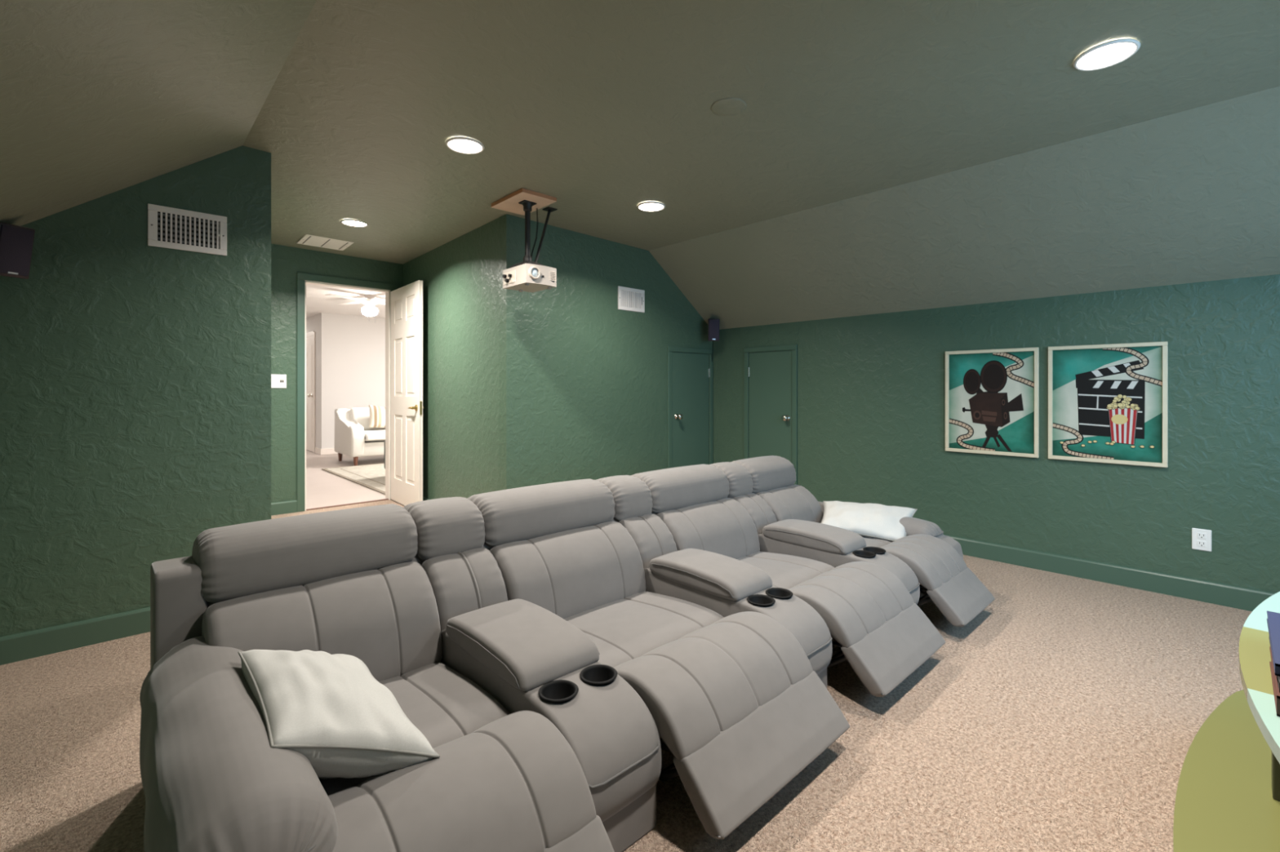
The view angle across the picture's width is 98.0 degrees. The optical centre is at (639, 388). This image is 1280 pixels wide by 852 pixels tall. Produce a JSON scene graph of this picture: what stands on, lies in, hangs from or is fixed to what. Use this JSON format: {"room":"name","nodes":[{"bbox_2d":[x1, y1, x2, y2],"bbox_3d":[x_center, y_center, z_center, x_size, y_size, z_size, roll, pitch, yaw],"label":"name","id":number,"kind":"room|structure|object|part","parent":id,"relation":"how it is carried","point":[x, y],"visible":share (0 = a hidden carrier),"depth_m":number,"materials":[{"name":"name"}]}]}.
{"room":"home theater","nodes":[
{"label":"home theater","id":0,"kind":"room"},
{"bbox_2d":[0,146,271,636],"bbox_3d":[-2.321,-0.055,2.512,1.091,2.310,0.100,0,0,-43],"label":"wall","id":1,"kind":"structure","parent":0,"point":[135,375],"depth_m":2.48,"materials":[{"name":"green paint"}]},
{"bbox_2d":[0,222,35,279],"bbox_3d":[-2.523,-0.462,2.176,0.289,0.371,0.102,0,0,17],"label":"wall speaker","id":2,"kind":"object","parent":1,"relation":"attached to","point":[16,242],"visible":1,"depth_m":2.14,"materials":[{"name":"black plastic"}]},
{"bbox_2d":[0,607,150,665],"bbox_3d":[-2.245,1.046,2.504,0.991,0.108,0.016,0,0,-43],"label":"baseboard","id":3,"kind":"structure","parent":1,"relation":"attached to","point":[20,646],"depth_m":2.35,"materials":[{"name":"green wood"}]},
{"bbox_2d":[147,204,226,256],"bbox_3d":[-2.124,-0.745,2.618,0.290,0.190,0.014,0,0,-43],"label":"air vent","id":4,"kind":"object","parent":1,"relation":"in","point":[171,228],"visible":1,"depth_m":2.61,"materials":[{"name":"white metal"}]},
{"bbox_3d":[-2.127,-0.801,2.621,0.234,0.011,0.001,0,0,-43],"label":"damper blade","id":5,"kind":"part","parent":4,"relation":"part of","materials":[{"name":"grey metal"}]},
{"bbox_3d":[-2.127,-0.778,2.621,0.234,0.011,0.001,0,0,-43],"label":"damper blade","id":6,"kind":"part","parent":4,"relation":"part of","materials":[{"name":"grey metal"}]},
{"bbox_3d":[-2.127,-0.756,2.621,0.234,0.011,0.001,0,0,-43],"label":"damper blade","id":7,"kind":"part","parent":4,"relation":"part of","materials":[{"name":"grey metal"}]},
{"bbox_3d":[-2.127,-0.734,2.621,0.234,0.011,0.001,0,0,-43],"label":"damper blade","id":8,"kind":"part","parent":4,"relation":"part of","materials":[{"name":"grey metal"}]},
{"bbox_3d":[-2.127,-0.712,2.621,0.234,0.011,0.001,0,0,-43],"label":"damper blade","id":9,"kind":"part","parent":4,"relation":"part of","materials":[{"name":"grey metal"}]},
{"bbox_3d":[-2.127,-0.689,2.621,0.234,0.011,0.001,0,0,-43],"label":"damper blade","id":10,"kind":"part","parent":4,"relation":"part of","materials":[{"name":"grey metal"}]},
{"bbox_2d":[0,0,316,226],"bbox_3d":[-0.829,-0.910,0.833,0.970,0.839,4.550,0,0,-43],"label":"ceiling","id":11,"kind":"structure","parent":0,"point":[99,98],"depth_m":1.69,"materials":[{"name":"paint"}]},
{"bbox_2d":[271,244,403,502],"bbox_3d":[-2.937,-0.125,5.156,1.829,2.450,0.100,0,0,-43],"label":"wall","id":12,"kind":"structure","parent":0,"point":[286,261],"depth_m":4.93,"materials":[{"name":"green paint"}]},
{"bbox_2d":[271,374,286,388],"bbox_3d":[-3.166,-0.066,4.866,0.124,0.120,0.008,0,0,-43],"label":"thermostat","id":13,"kind":"object","parent":12,"relation":"attached to","point":[277,381],"visible":0.88,"depth_m":4.87,"materials":[{"name":"white plastic"}]},
{"bbox_2d":[271,500,297,515],"bbox_3d":[-3.277,1.046,4.758,0.589,0.108,0.016,0,0,-43],"label":"baseboard","id":14,"kind":"structure","parent":12,"relation":"attached to","point":[284,507],"depth_m":4.89,"materials":[{"name":"green wood"}]},
{"bbox_2d":[296,272,397,512],"bbox_3d":[-2.778,0.030,5.293,0.870,2.140,0.118,0,0,-43],"label":"door frame","id":15,"kind":"structure","parent":12,"relation":"attached to","point":[301,277],"depth_m":5.01,"materials":[{"name":"green"}]},
{"bbox_2d":[391,280,423,506],"bbox_3d":[-2.208,0.065,5.210,0.112,2.050,0.796,0,0,-41],"label":"door","id":16,"kind":"structure","parent":12,"relation":"in","point":[406,301],"depth_m":5.14,"materials":[{"name":"white paint"}]},
{"bbox_3d":[-2.035,0.170,4.965,0.052,0.060,0.136,0,0,-41],"label":"handle","id":17,"kind":"part","parent":16,"relation":"part of","materials":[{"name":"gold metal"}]},
{"bbox_2d":[306,312,385,452],"bbox_3d":[-5.146,-0.085,11.969,3.930,2.370,3.700,0,0,-43],"label":"wall","id":18,"kind":"structure","parent":0,"point":[350,349],"depth_m":9.53,"materials":[{"name":"white paint"}]},
{"bbox_2d":[306,335,313,452],"bbox_3d":[-5.919,0.085,9.859,0.084,2.010,0.760,0,0,-43],"label":"door","id":19,"kind":"structure","parent":18,"relation":"in","point":[309,340],"depth_m":9.77,"materials":[{"name":"white paint"}]},
{"bbox_2d":[306,331,315,453],"bbox_3d":[-5.895,0.050,9.881,0.018,2.100,0.920,0,0,-43],"label":"door frame","id":20,"kind":"structure","parent":18,"relation":"attached to","point":[311,333],"depth_m":9.55,"materials":[{"name":"white paint"}]},
{"bbox_2d":[315,447,337,454],"bbox_3d":[-4.001,1.050,10.736,3.945,0.100,0.365,0,0,-43],"label":"baseboard","id":21,"kind":"structure","parent":18,"relation":"attached to","point":[317,451],"depth_m":9.34,"materials":[{"name":"white paint"}]},
{"bbox_2d":[306,284,385,318],"bbox_3d":[-4.845,-1.320,9.111,7.400,0.100,8.280,0,0,-43],"label":"ceiling","id":22,"kind":"structure","parent":0,"point":[317,302],"depth_m":8.09,"materials":[{"name":"white paint"}]},
{"bbox_2d":[324,293,385,323],"bbox_3d":[-3.684,-1.080,7.582,0.929,0.380,0.929,0,0,-18],"label":"ceiling fan","id":23,"kind":"object","parent":22,"relation":"hanging from","point":[369,309],"visible":0.96,"depth_m":7.51,"materials":[{"name":"white ceramic"}]},
{"bbox_3d":[-3.842,-1.196,7.269,0.120,0.008,0.500,0,0,27],"label":"blade","id":24,"kind":"part","parent":23,"relation":"part of","materials":[{"name":"white wood"}]},
{"bbox_3d":[-3.997,-1.196,7.739,0.500,0.008,0.120,0,0,27],"label":"blade","id":25,"kind":"part","parent":23,"relation":"part of","materials":[{"name":"white wood"}]},
{"bbox_3d":[-3.684,-1.208,7.582,0.220,0.125,0.220,0,0,-43],"label":"motor","id":26,"kind":"part","parent":23,"relation":"part of","materials":[{"name":"white metal"}]},
{"bbox_3d":[-3.684,-1.067,7.582,0.210,0.157,0.210,0,0,-43],"label":"globe","id":27,"kind":"part","parent":23,"relation":"part of","materials":[{"name":"white glass"}]},
{"bbox_3d":[-3.372,-1.196,7.423,0.500,0.008,0.120,0,0,27],"label":"blade","id":28,"kind":"part","parent":23,"relation":"part of","materials":[{"name":"white wood"}]},
{"bbox_2d":[403,217,498,499],"bbox_3d":[-1.629,-0.100,4.740,0.130,2.400,2.317,0,0,-38],"label":"wall","id":29,"kind":"structure","parent":0,"point":[460,277],"depth_m":4.42,"materials":[{"name":"green paint"}]},
{"bbox_2d":[498,213,712,490],"bbox_3d":[-0.108,-0.043,4.588,2.280,2.286,0.100,0,0,-43],"label":"wall","id":30,"kind":"structure","parent":0,"point":[583,379],"depth_m":4.22,"materials":[{"name":"green paint"}]},
{"bbox_2d":[617,285,644,312],"bbox_3d":[-0.068,-0.730,4.548,0.290,0.187,0.010,0,0,-43],"label":"air vent","id":31,"kind":"object","parent":30,"relation":"in","point":[628,299],"visible":1,"depth_m":4.55,"materials":[{"name":"white metal"}]},
{"bbox_2d":[667,346,713,468],"bbox_3d":[0.464,0.364,5.045,0.609,1.472,0.016,0,0,-43],"label":"door frame","id":32,"kind":"structure","parent":30,"relation":"attached to","point":[670,348],"depth_m":4.99,"materials":[{"name":"green wood"}]},
{"bbox_2d":[671,351,710,467],"bbox_3d":[0.486,0.387,5.030,0.520,1.418,0.068,0,0,-43],"label":"door","id":33,"kind":"structure","parent":30,"relation":"in","point":[691,372],"depth_m":5.04,"materials":[{"name":"green paint"}]},
{"bbox_3d":[0.344,0.245,4.893,0.052,0.052,0.062,0,0,-43],"label":"knob","id":34,"kind":"part","parent":33,"relation":"part of","materials":[{"name":"silver metal"}]},
{"bbox_2d":[0,449,1252,851],"bbox_3d":[-2.478,1.140,6.588,7.400,0.080,15.200,0,0,-43],"label":"floor","id":35,"kind":"structure","parent":0,"point":[1066,715],"depth_m":1.75,"materials":[{"name":"beige carpet"}]},
{"bbox_2d":[306,498,388,510],"bbox_3d":[-2.764,1.096,5.277,0.743,0.008,0.030,0,0,-43],"label":"threshold","id":36,"kind":"object","parent":35,"relation":"on","point":[384,499],"visible":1,"depth_m":5.26,"materials":[{"name":"brown wood"}]},
{"bbox_2d":[321,463,385,494],"bbox_3d":[-2.420,1.094,7.637,2.880,0.012,2.550,0,0,-43],"label":"area rug","id":37,"kind":"object","parent":35,"relation":"on","point":[372,477],"visible":0.24,"depth_m":7.07,"materials":[{"name":"beige fabric"}]},
{"bbox_2d":[384,441,385,468],"bbox_3d":[-2.757,0.865,6.943,0.660,0.450,0.600,0,0,-43],"label":"ottoman","id":38,"kind":"object","parent":37,"relation":"on","point":[384,442],"visible":0.07,"depth_m":6.89,"materials":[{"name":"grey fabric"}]},
{"bbox_2d":[334,407,385,466],"bbox_3d":[-3.641,0.694,8.829,1.970,0.812,0.940,0,0,-43],"label":"armchair","id":39,"kind":"object","parent":35,"relation":"on","point":[353,437],"visible":0.24,"depth_m":8.12,"materials":[{"name":"white fabric"}]},
{"bbox_3d":[-4.575,1.030,8.487,0.068,0.140,0.068,0,0,-43],"label":"leg","id":40,"kind":"part","parent":39,"relation":"part of","materials":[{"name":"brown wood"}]},
{"bbox_3d":[-4.308,0.635,8.232,0.180,0.670,0.897,0,0,-43],"label":"arm","id":41,"kind":"part","parent":39,"relation":"part of","materials":[{"name":"white fabric"}]},
{"bbox_3d":[-4.055,1.030,7.933,0.068,0.140,0.068,0,0,-43],"label":"leg","id":42,"kind":"part","parent":39,"relation":"part of","materials":[{"name":"brown wood"}]},
{"bbox_2d":[349,404,385,431],"bbox_3d":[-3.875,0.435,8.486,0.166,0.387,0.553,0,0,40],"label":"striped cushion","id":43,"kind":"object","parent":39,"relation":"on","point":[377,414],"visible":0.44,"depth_m":8.34,"materials":[{"name":"fabric"}]},
{"bbox_2d":[364,429,385,441],"bbox_3d":[-3.848,0.698,8.472,0.820,0.145,0.702,0,0,-43],"label":"seat cushion","id":44,"kind":"object","parent":39,"relation":"on","point":[370,435],"depth_m":8.07,"materials":[{"name":"white fabric"}]},
{"bbox_2d":[139,455,995,851],"bbox_3d":[0.237,0.750,2.215,3.314,0.699,1.334,0,0,-43],"label":"recliner sofa","id":45,"kind":"object","parent":35,"relation":"on","point":[544,641],"visible":0.91,"depth_m":1.57,"materials":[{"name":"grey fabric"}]},
{"bbox_3d":[-0.881,0.758,1.165,0.248,0.239,0.895,0,0,-43],"label":"armrest","id":46,"kind":"part","parent":45,"relation":"part of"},
{"bbox_2d":[201,561,442,681],"bbox_3d":[-0.903,0.723,1.621,0.577,0.305,0.268,0,0,-43],"label":"cushion","id":47,"kind":"object","parent":45,"relation":"on","point":[387,615],"depth_m":1.59,"materials":[{"name":"grey leather"}]},
{"bbox_2d":[237,649,439,778],"bbox_3d":[-0.682,0.713,1.229,0.286,0.205,0.478,0,0,-43],"label":"throw pillow","id":48,"kind":"object","parent":45,"relation":"on","point":[327,708],"visible":0.89,"depth_m":1.14,"materials":[{"name":"fabric"}]},
{"bbox_2d":[319,662,509,795],"bbox_3d":[-0.684,0.884,1.428,0.518,0.148,0.557,0,0,-43],"label":"seat cushion","id":49,"kind":"object","parent":45,"relation":"on","point":[446,701],"depth_m":1.46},
{"bbox_2d":[328,711,596,851],"bbox_3d":[-0.393,0.840,1.118,0.512,0.155,0.361,0,0,-43],"label":"cushion","id":50,"kind":"object","parent":45,"relation":"on","point":[502,781],"depth_m":1.09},
{"bbox_2d":[421,547,507,631],"bbox_3d":[-0.610,0.725,1.914,0.247,0.303,0.244,0,0,-43],"label":"cushion","id":51,"kind":"object","parent":45,"relation":"on","point":[461,580],"depth_m":1.87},
{"bbox_3d":[-0.357,0.732,1.643,0.255,0.086,0.464,0,0,-43],"label":"console lid","id":52,"kind":"part","parent":45,"relation":"part of","materials":[{"name":"grey leather"}]},
{"bbox_2d":[489,520,645,618],"bbox_3d":[-0.281,0.727,2.204,0.625,0.297,0.268,0,0,-43],"label":"cushion","id":53,"kind":"object","parent":45,"relation":"on","point":[569,571],"depth_m":2.13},
{"bbox_2d":[564,591,724,667],"bbox_3d":[-0.083,0.884,1.992,0.621,0.148,0.557,0,0,-43],"label":"seat cushion","id":54,"kind":"object","parent":45,"relation":"on","point":[624,626],"depth_m":1.98,"materials":[{"name":"grey fabric"}]},
{"bbox_2d":[618,513,677,568],"bbox_3d":[0.023,0.729,2.507,0.230,0.294,0.244,0,0,-43],"label":"cushion","id":55,"kind":"object","parent":45,"relation":"on","point":[654,535],"depth_m":2.46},
{"bbox_2d":[656,497,759,559],"bbox_3d":[0.330,0.731,2.777,0.584,0.288,0.268,0,0,-43],"label":"cushion","id":56,"kind":"object","parent":45,"relation":"on","point":[726,526],"depth_m":2.73,"materials":[{"name":"grey fabric"}]},
{"bbox_3d":[0.275,0.732,2.236,0.238,0.086,0.464,0,0,-43],"label":"console lid","id":57,"kind":"part","parent":45,"relation":"part of","materials":[{"name":"grey fabric"}]},
{"bbox_2d":[613,611,813,759],"bbox_3d":[0.208,0.840,1.682,0.615,0.155,0.361,0,0,-43],"label":"cushion","id":58,"kind":"object","parent":45,"relation":"on","point":[701,685],"depth_m":1.57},
{"bbox_2d":[732,493,777,533],"bbox_3d":[0.614,0.733,3.061,0.214,0.286,0.244,0,0,-43],"label":"cushion","id":59,"kind":"object","parent":45,"relation":"on","point":[762,512],"depth_m":3.02,"materials":[{"name":"grey fabric"}]},
{"bbox_2d":[737,551,834,589],"bbox_3d":[0.528,0.884,2.566,0.580,0.148,0.557,0,0,-43],"label":"seat cushion","id":60,"kind":"object","parent":45,"relation":"on","point":[786,570],"depth_m":2.57,"materials":[{"name":"grey leather"}]},
{"bbox_2d":[756,484,823,523],"bbox_3d":[0.869,0.735,3.283,0.457,0.281,0.268,0,0,-43],"label":"cushion","id":61,"kind":"object","parent":45,"relation":"on","point":[786,502],"depth_m":3.23,"materials":[{"name":"grey leather"}]},
{"bbox_3d":[0.866,0.732,2.791,0.222,0.086,0.464,0,0,-43],"label":"console lid","id":62,"kind":"part","parent":45,"relation":"part of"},
{"bbox_2d":[787,561,914,648],"bbox_3d":[0.820,0.840,2.256,0.574,0.155,0.361,0,0,-43],"label":"cushion","id":63,"kind":"object","parent":45,"relation":"on","point":[858,602],"depth_m":2.15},
{"bbox_2d":[821,501,917,541],"bbox_3d":[1.287,0.748,3.160,0.522,0.154,0.362,0,0,26],"label":"throw pillow","id":64,"kind":"object","parent":45,"relation":"on","point":[877,521],"visible":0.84,"depth_m":3.11,"materials":[{"name":"fabric"}]},
{"bbox_2d":[862,536,893,547],"bbox_3d":[1.067,0.884,3.071,0.453,0.148,0.557,0,0,-43],"label":"seat cushion","id":65,"kind":"object","parent":45,"relation":"on","point":[870,542],"depth_m":2.96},
{"bbox_3d":[1.339,0.795,3.295,0.229,0.161,0.825,0,0,-43],"label":"armrest","id":66,"kind":"part","parent":45,"relation":"part of","materials":[{"name":"grey fabric"}]},
{"bbox_2d":[880,533,967,591],"bbox_3d":[1.358,0.840,2.761,0.447,0.155,0.361,0,0,-43],"label":"cushion","id":67,"kind":"object","parent":45,"relation":"on","point":[936,566],"depth_m":2.65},
{"bbox_3d":[1.349,0.944,3.279,0.175,0.288,0.964,0,0,-43],"label":"arm panel","id":68,"kind":"part","parent":45,"relation":"part of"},
{"bbox_2d":[1173,591,1279,851],"bbox_3d":[1.501,0.800,0.884,1.840,0.600,0.936,0,0,-43],"label":"table","id":69,"kind":"object","parent":35,"relation":"on","point":[1228,796],"visible":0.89,"depth_m":1.20,"materials":[{"name":"green paint"}]},
{"bbox_2d":[1173,689,1279,851],"bbox_3d":[1.501,0.925,0.884,1.840,0.050,0.936,0,0,-43],"label":"shelf","id":70,"kind":"object","parent":69,"relation":"attached to","point":[1226,802],"depth_m":1.25,"materials":[{"name":"green paint"}]},
{"bbox_2d":[1239,591,1279,764],"bbox_3d":[1.414,0.511,0.773,1.440,0.022,0.792,0,0,-43],"label":"shelf","id":71,"kind":"object","parent":69,"relation":"attached to","point":[1255,657],"depth_m":0.99,"materials":[{"name":"paint"}]},
{"bbox_2d":[1269,646,1279,716],"bbox_3d":[1.136,0.484,0.849,0.240,0.030,0.224,0,0,-43],"label":"book","id":72,"kind":"object","parent":69,"relation":"on","point":[1275,686],"visible":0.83,"depth_m":0.89,"materials":[{"name":"brown paper"}]},
{"bbox_2d":[1268,636,1279,692],"bbox_3d":[1.163,0.462,0.873,0.270,0.014,0.222,0,0,-44],"label":"book","id":73,"kind":"object","parent":72,"relation":"on","point":[1277,677],"visible":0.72,"depth_m":0.88,"materials":[{"name":"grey paper"}]},
{"bbox_2d":[1266,610,1279,676],"bbox_3d":[1.202,0.446,0.904,0.310,0.018,0.234,0,0,-43],"label":"book","id":74,"kind":"object","parent":73,"relation":"on","point":[1273,618],"visible":1,"depth_m":0.99,"materials":[{"name":"blue paper"}]},
{"bbox_3d":[1.530,0.711,1.106,0.055,0.378,0.360,0,0,-43],"label":"post","id":75,"kind":"part","parent":69,"relation":"part of","materials":[{"name":"grey"}]},
{"bbox_2d":[242,0,1279,264],"bbox_3d":[-0.234,-1.275,2.961,2.810,0.220,6.840,0,0,-43],"label":"ceiling","id":76,"kind":"structure","parent":0,"point":[602,108],"depth_m":2.27,"materials":[{"name":"paint"}]},
{"bbox_2d":[296,234,354,250],"bbox_3d":[-2.675,-1.243,4.730,0.360,0.010,0.330,0,-1,-43],"label":"ceiling vent","id":77,"kind":"object","parent":76,"relation":"in","point":[309,240],"visible":1,"depth_m":4.72,"materials":[{"name":"white metal"}]},
{"bbox_2d":[340,218,368,227],"bbox_3d":[-2.105,-1.218,4.100,0.182,0.015,0.182,0,0,-43],"label":"recessed light","id":78,"kind":"object","parent":76,"relation":"in","point":[353,223],"visible":1,"depth_m":4.07,"materials":[{"name":"white glass"}]},
{"bbox_2d":[445,137,484,154],"bbox_3d":[-0.857,-1.189,2.726,0.182,0.015,0.182,0,0,-43],"label":"recessed light","id":79,"kind":"object","parent":76,"relation":"in","point":[465,145],"visible":1,"depth_m":2.71,"materials":[{"name":"white glass"}]},
{"bbox_2d":[491,187,557,268],"bbox_3d":[-0.691,-0.968,3.548,0.367,0.439,0.380,0,0,-43],"label":"mount","id":80,"kind":"object","parent":76,"relation":"attached to","point":[523,202],"visible":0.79,"depth_m":3.46,"materials":[{"name":"brown wood"}]},
{"bbox_2d":[502,263,556,293],"bbox_3d":[-0.683,-0.677,3.434,0.234,0.125,0.296,0,0,-43],"label":"projector","id":81,"kind":"object","parent":80,"relation":"hanging from","point":[528,277],"visible":1,"depth_m":3.36,"materials":[{"name":"beige plastic"}]},
{"bbox_3d":[-0.797,-0.682,3.417,0.012,0.075,0.145,0,0,-43],"label":"port panel","id":82,"kind":"part","parent":81,"relation":"part of","materials":[{"name":"beige plastic"}]},
{"bbox_2d":[549,271,555,281],"bbox_3d":[-0.543,-0.687,3.396,0.055,0.054,0.023,0,0,-43],"label":"grille","id":83,"kind":"object","parent":81,"relation":"attached to","point":[552,273],"depth_m":3.39,"materials":[{"name":"beige plastic"}]},
{"bbox_2d":[636,201,665,212],"bbox_3d":[0.072,-1.169,3.578,0.182,0.015,0.182,0,0,-43],"label":"recessed light","id":84,"kind":"object","parent":76,"relation":"in","point":[651,206],"visible":1,"depth_m":3.55,"materials":[{"name":"white glass"}]},
{"bbox_2d":[711,97,746,116],"bbox_3d":[0.374,-1.185,2.343,0.150,0.005,0.150,0,0,-43],"label":"cover plate","id":85,"kind":"object","parent":76,"relation":"attached to","point":[728,106],"visible":1,"depth_m":2.33,"materials":[{"name":"paint"}]},
{"bbox_2d":[1072,38,1140,71],"bbox_3d":[1.637,-1.168,1.953,0.182,0.015,0.182,0,0,-43],"label":"recessed light","id":86,"kind":"object","parent":76,"relation":"in","point":[1108,54],"visible":1,"depth_m":1.94,"materials":[{"name":"white glass"}]},
{"bbox_2d":[648,86,1279,329],"bbox_3d":[1.917,-0.884,3.409,0.940,0.802,4.550,0,0,-43],"label":"ceiling","id":87,"kind":"structure","parent":0,"point":[1190,196],"depth_m":3.06,"materials":[{"name":"paint"}]},
{"bbox_2d":[712,274,1279,593],"bbox_3d":[2.216,0.263,3.704,0.100,1.675,4.570,0,0,-43],"label":"wall","id":88,"kind":"structure","parent":0,"point":[871,388],"depth_m":3.31,"materials":[{"name":"green paint"}]},
{"bbox_2d":[707,319,719,362],"bbox_3d":[0.663,-0.446,5.115,0.102,0.388,0.252,0,0,-1],"label":"wall speaker","id":89,"kind":"object","parent":88,"relation":"attached to","point":[713,324],"visible":1,"depth_m":5.00,"materials":[{"name":"black plastic"}]},
{"bbox_2d":[708,320,719,339],"bbox_3d":[0.665,-0.531,5.003,0.092,0.180,0.011,0,6,-1],"label":"grille","id":90,"kind":"object","parent":89,"relation":"attached to","point":[713,325],"depth_m":5.00,"materials":[{"name":"grey fabric"}]},
{"bbox_2d":[747,351,791,462],"bbox_3d":[1.094,0.389,4.777,0.068,1.414,0.442,0,0,-43],"label":"door","id":91,"kind":"structure","parent":88,"relation":"in","point":[769,373],"depth_m":4.78,"materials":[{"name":"green paint"}]},
{"bbox_3d":[1.215,0.245,4.643,0.062,0.052,0.052,0,0,-43],"label":"knob","id":92,"kind":"part","parent":91,"relation":"part of","materials":[{"name":"silver metal"}]},
{"bbox_2d":[743,344,797,484],"bbox_3d":[1.117,0.366,4.791,0.016,1.468,0.532,0,0,-43],"label":"door frame","id":93,"kind":"structure","parent":88,"relation":"attached to","point":[793,348],"depth_m":4.64,"materials":[{"name":"green wood"}]},
{"bbox_2d":[945,347,1039,457],"bbox_3d":[2.249,0.084,3.575,0.024,0.672,0.522,0,0,-43],"label":"framed picture","id":94,"kind":"object","parent":88,"relation":"attached to","point":[992,396],"visible":1,"depth_m":3.56,"materials":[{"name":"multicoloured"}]},
{"bbox_2d":[1048,342,1168,467],"bbox_3d":[2.639,0.084,3.159,0.024,0.672,0.523,0,0,-43],"label":"framed picture","id":95,"kind":"object","parent":88,"relation":"attached to","point":[1108,403],"visible":1,"depth_m":3.14,"materials":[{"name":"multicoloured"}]},
{"bbox_2d":[943,534,1275,611],"bbox_3d":[2.484,1.046,3.333,0.016,0.108,3.464,0,0,-43],"label":"baseboard","id":96,"kind":"structure","parent":88,"relation":"attached to","point":[1213,593],"depth_m":3.10,"materials":[{"name":"green wood"}]},
{"bbox_2d":[1191,528,1211,551],"bbox_3d":[2.911,0.782,2.882,0.008,0.110,0.072,0,0,-43],"label":"wall outlet","id":97,"kind":"object","parent":88,"relation":"attached to","point":[1201,538],"visible":1,"depth_m":2.88,"materials":[{"name":"white plastic"}]},
{"bbox_2d":[1196,540,1206,547],"bbox_3d":[2.909,0.803,2.880,0.003,0.030,0.034,0,0,-43],"label":"receptacle","id":98,"kind":"object","parent":97,"relation":"attached to","point":[1200,544],"depth_m":2.88,"materials":[{"name":"grey plastic"}]},
{"bbox_2d":[1196,532,1206,539],"bbox_3d":[2.909,0.761,2.880,0.003,0.030,0.034,0,0,-43],"label":"receptacle","id":99,"kind":"object","parent":97,"relation":"attached to","point":[1200,535],"depth_m":2.88,"materials":[{"name":"grey plastic"}]}
]}

